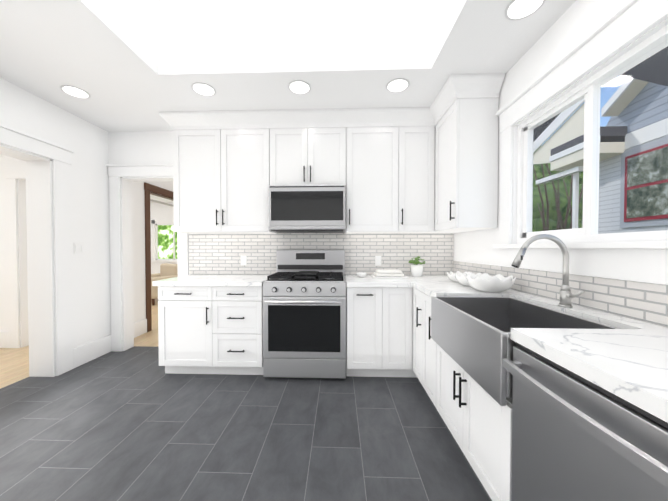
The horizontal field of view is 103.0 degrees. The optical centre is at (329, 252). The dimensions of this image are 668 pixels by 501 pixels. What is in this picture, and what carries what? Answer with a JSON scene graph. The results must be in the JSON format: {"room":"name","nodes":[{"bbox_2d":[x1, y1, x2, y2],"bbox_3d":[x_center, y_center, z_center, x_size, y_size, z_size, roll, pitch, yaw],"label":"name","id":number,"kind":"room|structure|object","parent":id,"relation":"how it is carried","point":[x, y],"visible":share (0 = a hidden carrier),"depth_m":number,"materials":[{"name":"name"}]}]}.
{"room":"kitchen","nodes":[
{"label":"kitchen","id":0,"kind":"room"},
{"bbox_2d":[0,154,25,330],"bbox_3d":[-4.697,-0.120,3.314,3.729,2.580,0.100,0,1,2],"label":"wall","id":1,"kind":"structure","parent":0,"point":[5,161],"depth_m":3.24,"materials":[{"name":"white paint"}]},
{"bbox_2d":[0,331,9,347],"bbox_3d":[-5.243,1.070,3.293,2.680,0.200,0.018,0,1,2],"label":"baseboard","id":2,"kind":"structure","parent":1,"relation":"attached to","point":[4,335],"depth_m":3.24,"materials":[{"name":"white paint"}]},
{"bbox_2d":[0,78,111,361],"bbox_3d":[-2.785,-0.077,0.644,0.270,2.580,5.290,0,1,2],"label":"wall","id":3,"kind":"structure","parent":0,"point":[96,149],"depth_m":2.81,"materials":[{"name":"white paint"}]},
{"bbox_2d":[0,123,74,376],"bbox_3d":[-2.741,0.092,1.786,0.280,2.206,1.830,0,1,2],"label":"door frame","id":4,"kind":"structure","parent":3,"relation":"attached to","point":[39,277],"depth_m":2.52,"materials":[{"name":"white paint"}]},
{"bbox_2d":[74,243,84,253],"bbox_3d":[-2.603,-0.039,2.764,0.010,0.115,0.120,0,1,2],"label":"switch plate","id":5,"kind":"object","parent":3,"relation":"attached to","point":[79,248],"visible":1,"depth_m":2.76,"materials":[{"name":"white plastic"}]},
{"bbox_2d":[73,334,111,368],"bbox_3d":[-2.591,1.076,2.917,0.025,0.200,0.470,0,1,2],"label":"baseboard","id":6,"kind":"structure","parent":3,"relation":"attached to","point":[88,352],"depth_m":2.88,"materials":[{"name":"white paint"}]},
{"bbox_2d":[0,298,158,388],"bbox_3d":[-3.725,1.197,3.503,8.500,0.060,11.000,0,1,2],"label":"floor","id":7,"kind":"structure","parent":0,"point":[14,365],"depth_m":2.99,"materials":[{"name":"brown wood"}]},
{"bbox_2d":[151,263,177,304],"bbox_3d":[-3.927,0.704,6.121,0.920,0.840,0.760,1,1,31],"label":"armchair","id":8,"kind":"object","parent":7,"relation":"on","point":[167,270],"visible":0.27,"depth_m":6.12,"materials":[{"name":"beige fabric"}]},
{"bbox_2d":[132,181,176,322],"bbox_3d":[-2.643,-0.158,5.606,0.120,2.580,4.639,0,1,2],"label":"wall","id":9,"kind":"structure","parent":0,"point":[159,211],"depth_m":3.76,"materials":[{"name":"white paint"}]},
{"bbox_2d":[134,319,146,337],"bbox_3d":[-2.663,1.065,3.576,0.018,0.200,0.539,0,1,2],"label":"baseboard","id":10,"kind":"structure","parent":9,"relation":"attached to","point":[140,327],"depth_m":3.72,"materials":[{"name":"white paint"}]},
{"bbox_2d":[144,182,172,331],"bbox_3d":[-2.680,0.071,4.460,0.124,2.160,1.280,0,1,2],"label":"trim","id":11,"kind":"structure","parent":9,"relation":"attached to","point":[149,189],"depth_m":3.87,"materials":[{"name":"brown wood"}]},
{"bbox_2d":[151,219,176,261],"bbox_3d":[-4.722,-0.348,8.029,1.360,1.280,0.130,0,1,2],"label":"living room window","id":12,"kind":"structure","parent":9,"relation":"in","point":[164,244],"depth_m":8.07,"materials":[{"name":"white paint"}]},
{"bbox_2d":[112,131,271,341],"bbox_3d":[-0.585,-0.118,3.141,3.960,2.580,0.150,0,1,2],"label":"wall","id":13,"kind":"structure","parent":0,"point":[150,147],"depth_m":3.10,"materials":[{"name":"white paint"}]},
{"bbox_2d":[106,164,188,351],"bbox_3d":[-2.109,0.077,3.175,0.980,2.191,0.190,0,1,2],"label":"door frame","id":14,"kind":"structure","parent":13,"relation":"attached to","point":[121,226],"depth_m":3.12,"materials":[{"name":"white paint"}]},
{"bbox_2d":[152,274,269,286],"bbox_3d":[-1.119,0.287,2.757,1.018,0.044,0.645,0,1,2],"label":"countertop","id":15,"kind":"structure","parent":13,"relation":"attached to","point":[193,279],"depth_m":2.52,"materials":[{"name":"stone"}]},
{"bbox_2d":[171,113,277,232],"bbox_3d":[-1.080,-0.808,2.890,1.066,1.189,0.340,0,1,2],"label":"upper cabinet","id":16,"kind":"object","parent":13,"relation":"attached to","point":[224,163],"depth_m":2.73,"materials":[{"name":"white paint"}]},
{"bbox_2d":[275,109,346,188],"bbox_3d":[-0.220,-1.036,2.857,0.772,0.731,0.340,0,1,2],"label":"upper cabinet","id":17,"kind":"object","parent":13,"relation":"attached to","point":[311,148],"depth_m":2.69,"materials":[{"name":"white paint"}]},
{"bbox_2d":[268,185,345,232],"bbox_3d":[-0.221,-0.441,2.819,0.763,0.449,0.433,0,1,2],"label":"over-the-range microwave","id":18,"kind":"object","parent":17,"relation":"attached to","point":[307,209],"visible":1,"depth_m":2.63,"materials":[{"name":"grey metal"}]},
{"bbox_2d":[189,232,452,274],"bbox_3d":[-0.128,0.011,3.048,3.030,0.494,0.008,0,1,2],"label":"wall tile","id":19,"kind":"structure","parent":13,"relation":"attached to","point":[224,253],"depth_m":3.04,"materials":[{"name":"white tile"}]},
{"bbox_2d":[241,256,246,264],"bbox_3d":[-0.997,0.096,3.071,0.070,0.115,0.007,0,1,2],"label":"electrical outlet plate","id":20,"kind":"object","parent":19,"relation":"attached to","point":[243,258],"depth_m":3.07,"materials":[{"name":"white plastic"}]},
{"bbox_2d":[375,256,380,265],"bbox_3d":[0.552,0.097,3.019,0.070,0.115,0.007,0,1,2],"label":"electrical outlet plate","id":21,"kind":"object","parent":19,"relation":"attached to","point":[377,260],"depth_m":3.02,"materials":[{"name":"white plastic"}]},
{"bbox_2d":[345,109,390,232],"bbox_3d":[0.432,-0.807,2.839,0.648,1.189,0.340,0,1,2],"label":"upper cabinet","id":22,"kind":"object","parent":13,"relation":"attached to","point":[368,191],"depth_m":2.68,"materials":[{"name":"white paint"}]},
{"bbox_2d":[345,275,407,286],"bbox_3d":[0.706,0.288,2.695,1.090,0.044,0.645,0,1,2],"label":"countertop","id":23,"kind":"structure","parent":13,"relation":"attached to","point":[351,280],"depth_m":2.44,"materials":[{"name":"stone"}]},
{"bbox_2d":[356,272,366,276],"bbox_3d":[0.334,0.240,2.800,0.110,0.045,0.110,0,1,2],"label":"dish","id":24,"kind":"object","parent":23,"relation":"on","point":[361,274],"visible":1,"depth_m":2.76,"materials":[{"name":"white ceramic"}]},
{"bbox_2d":[370,269,408,277],"bbox_3d":[0.625,0.226,2.820,0.360,0.073,0.240,0,1,2],"label":"plates","id":25,"kind":"object","parent":23,"relation":"on","point":[387,273],"visible":1,"depth_m":2.73,"materials":[{"name":"white ceramic"}]},
{"bbox_2d":[391,106,430,232],"bbox_3d":[0.855,-0.806,2.794,0.440,1.189,0.402,0,1,2],"label":"upper cabinet","id":26,"kind":"object","parent":13,"relation":"attached to","point":[410,127],"depth_m":2.66,"materials":[{"name":"white paint"}]},
{"bbox_2d":[0,346,491,500],"bbox_3d":[-0.726,1.244,0.596,4.390,0.060,5.290,0,1,2],"label":"floor","id":27,"kind":"structure","parent":0,"point":[136,423],"depth_m":1.70,"materials":[{"name":"tile"}]},
{"bbox_2d":[158,286,262,374],"bbox_3d":[-1.106,0.744,2.757,0.985,0.867,0.655,0,1,2],"label":"base cabinet","id":28,"kind":"object","parent":27,"relation":"on","point":[210,329],"visible":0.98,"depth_m":2.47,"materials":[{"name":"white paint"}]},
{"bbox_2d":[263,250,345,377],"bbox_3d":[-0.225,0.580,2.700,0.763,1.200,0.706,0,1,2],"label":"range","id":29,"kind":"object","parent":27,"relation":"on","point":[304,313],"visible":1,"depth_m":2.43,"materials":[{"name":"silver metal"}]},
{"bbox_2d":[346,287,416,377],"bbox_3d":[0.771,0.745,2.694,1.216,0.867,0.655,0,1,2],"label":"base cabinet","id":30,"kind":"object","parent":27,"relation":"on","point":[379,331],"visible":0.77,"depth_m":2.42,"materials":[{"name":"white paint"}]},
{"bbox_2d":[413,288,436,406],"bbox_3d":[1.032,0.755,2.116,0.655,0.867,0.595,0,1,2],"label":"base cabinet","id":31,"kind":"object","parent":27,"relation":"on","point":[424,354],"visible":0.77,"depth_m":2.08,"materials":[{"name":"white paint"}]},
{"bbox_2d":[436,344,512,500],"bbox_3d":[1.008,0.900,1.422,0.655,0.599,0.794,0,1,2],"label":"base cabinet","id":32,"kind":"object","parent":27,"relation":"on","point":[476,416],"visible":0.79,"depth_m":1.29,"materials":[{"name":"white paint"}]},
{"bbox_2d":[502,342,667,500],"bbox_3d":[0.963,0.778,0.701,0.681,0.864,0.640,0,1,2],"label":"dishwasher","id":33,"kind":"object","parent":27,"relation":"on","point":[575,437],"visible":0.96,"depth_m":0.74,"materials":[{"name":"grey metal"}]},
{"bbox_2d":[0,0,575,202],"bbox_3d":[-2.572,-1.804,2.915,8.240,0.800,10.200,0,1,2],"label":"ceiling","id":34,"kind":"structure","parent":0,"point":[133,65],"depth_m":2.04,"materials":[{"name":"white paint"}]},
{"bbox_2d":[60,85,89,98],"bbox_3d":[-2.208,-1.390,2.309,0.187,0.008,0.187,0,1,-13],"label":"recessed light","id":35,"kind":"object","parent":34,"relation":"in","point":[71,90],"depth_m":2.29,"materials":[{"name":"grey plastic"}]},
{"bbox_2d":[191,82,215,95],"bbox_3d":[-1.078,-1.390,2.271,0.187,0.008,0.187,-1,1,-43],"label":"recessed light","id":36,"kind":"object","parent":34,"relation":"in","point":[203,89],"depth_m":2.26,"materials":[{"name":"grey plastic"}]},
{"bbox_2d":[288,80,310,93],"bbox_3d":[-0.255,-1.389,2.243,0.187,0.008,0.187,0,1,-13],"label":"recessed light","id":37,"kind":"object","parent":34,"relation":"in","point":[297,86],"depth_m":2.23,"materials":[{"name":"grey plastic"}]},
{"bbox_2d":[386,78,408,92],"bbox_3d":[0.567,-1.389,2.215,0.187,0.008,0.187,0,1,-13],"label":"recessed light","id":38,"kind":"object","parent":34,"relation":"in","point":[399,84],"depth_m":2.21,"materials":[{"name":"grey plastic"}]},
{"bbox_2d":[505,0,545,19],"bbox_3d":[1.091,-1.377,1.483,0.187,0.008,0.187,0,1,-13],"label":"recessed light","id":39,"kind":"object","parent":34,"relation":"in","point":[518,9],"depth_m":1.50,"materials":[{"name":"grey plastic"}]},
{"bbox_2d":[453,0,667,326],"bbox_3d":[1.393,-0.074,0.503,0.150,2.580,5.290,0,1,2],"label":"wall","id":40,"kind":"structure","parent":0,"point":[582,16],"depth_m":1.78,"materials":[{"name":"white paint"}]},
{"bbox_2d":[431,77,502,232],"bbox_3d":[1.175,-0.800,2.412,0.394,1.189,0.505,0,1,2],"label":"upper cabinet","id":41,"kind":"object","parent":40,"relation":"attached to","point":[433,168],"depth_m":2.16,"materials":[{"name":"white paint"}]},
{"bbox_2d":[405,275,667,422],"bbox_3d":[1.008,0.314,1.118,0.640,0.044,3.780,0,1,2],"label":"countertop","id":42,"kind":"structure","parent":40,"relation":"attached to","point":[627,361],"depth_m":0.84,"materials":[{"name":"stone"}]},
{"bbox_2d":[408,256,424,276],"bbox_3d":[0.942,0.152,2.860,0.177,0.221,0.190,0,1,2],"label":"plant pot","id":43,"kind":"object","parent":42,"relation":"on","point":[416,270],"visible":1,"depth_m":2.81,"materials":[{"name":"white ceramic"}]},
{"bbox_2d":[447,271,515,291],"bbox_3d":[1.152,0.215,2.139,0.315,0.117,0.776,0,1,2],"label":"bowls","id":44,"kind":"object","parent":42,"relation":"on","point":[485,282],"visible":1,"depth_m":1.85,"materials":[{"name":"white ceramic"}]},
{"bbox_2d":[431,296,619,405],"bbox_3d":[0.943,0.452,1.417,0.527,0.287,0.786,0,1,2],"label":"sink","id":45,"kind":"object","parent":42,"relation":"in","point":[471,336],"visible":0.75,"depth_m":1.39,"materials":[{"name":"silver metal"}]},
{"bbox_2d":[511,234,583,306],"bbox_3d":[1.120,0.096,1.369,0.308,0.382,0.134,0,1,2],"label":"faucet","id":46,"kind":"object","parent":42,"relation":"on","point":[566,296],"visible":1,"depth_m":1.39,"materials":[{"name":"silver metal"}]},
{"bbox_2d":[453,233,667,325],"bbox_3d":[1.334,0.043,1.107,0.008,0.494,3.790,0,1,2],"label":"wall tile","id":47,"kind":"structure","parent":40,"relation":"attached to","point":[648,302],"depth_m":1.32,"materials":[{"name":"white tile"}]},
{"bbox_2d":[492,0,667,284],"bbox_3d":[1.375,-0.491,1.247,0.175,1.232,1.800,0,1,2],"label":"window","id":48,"kind":"structure","parent":40,"relation":"in","point":[622,26],"depth_m":1.42,"materials":[{"name":"white paint"}]},
{"label":"outside","id":49,"kind":"structure","parent":0,"visible":0},
{"bbox_3d":[31.331,1.465,18.839,58.460,0.100,80.000,0,1,2],"label":"ground","id":50,"kind":"structure","parent":49,"visible":0},
{"bbox_2d":[532,146,582,231],"bbox_3d":[15.139,-4.238,20.101,9.215,11.265,25.686,1,1,43],"label":"trees","id":51,"kind":"object","parent":50,"relation":"on","point":[561,188],"depth_m":11.60,"materials":[{"name":"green plant"}]},
{"bbox_2d":[533,77,667,233],"bbox_3d":[8.469,-2.490,4.254,5.580,8.288,8.643,0,1,2],"label":"neighbouring house","id":52,"kind":"structure","parent":50,"relation":"on","point":[562,161],"depth_m":5.62,"materials":[{"name":"white"}]},
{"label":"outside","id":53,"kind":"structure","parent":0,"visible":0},
{"bbox_2d":[621,46,667,85],"bbox_3d":[3.017,-3.488,2.341,0.050,5.051,1.182,0,1,2],"label":"roof overhang","id":54,"kind":"object","parent":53,"point":[657,59],"depth_m":2.46,"materials":[{"name":"grey"}]}
]}

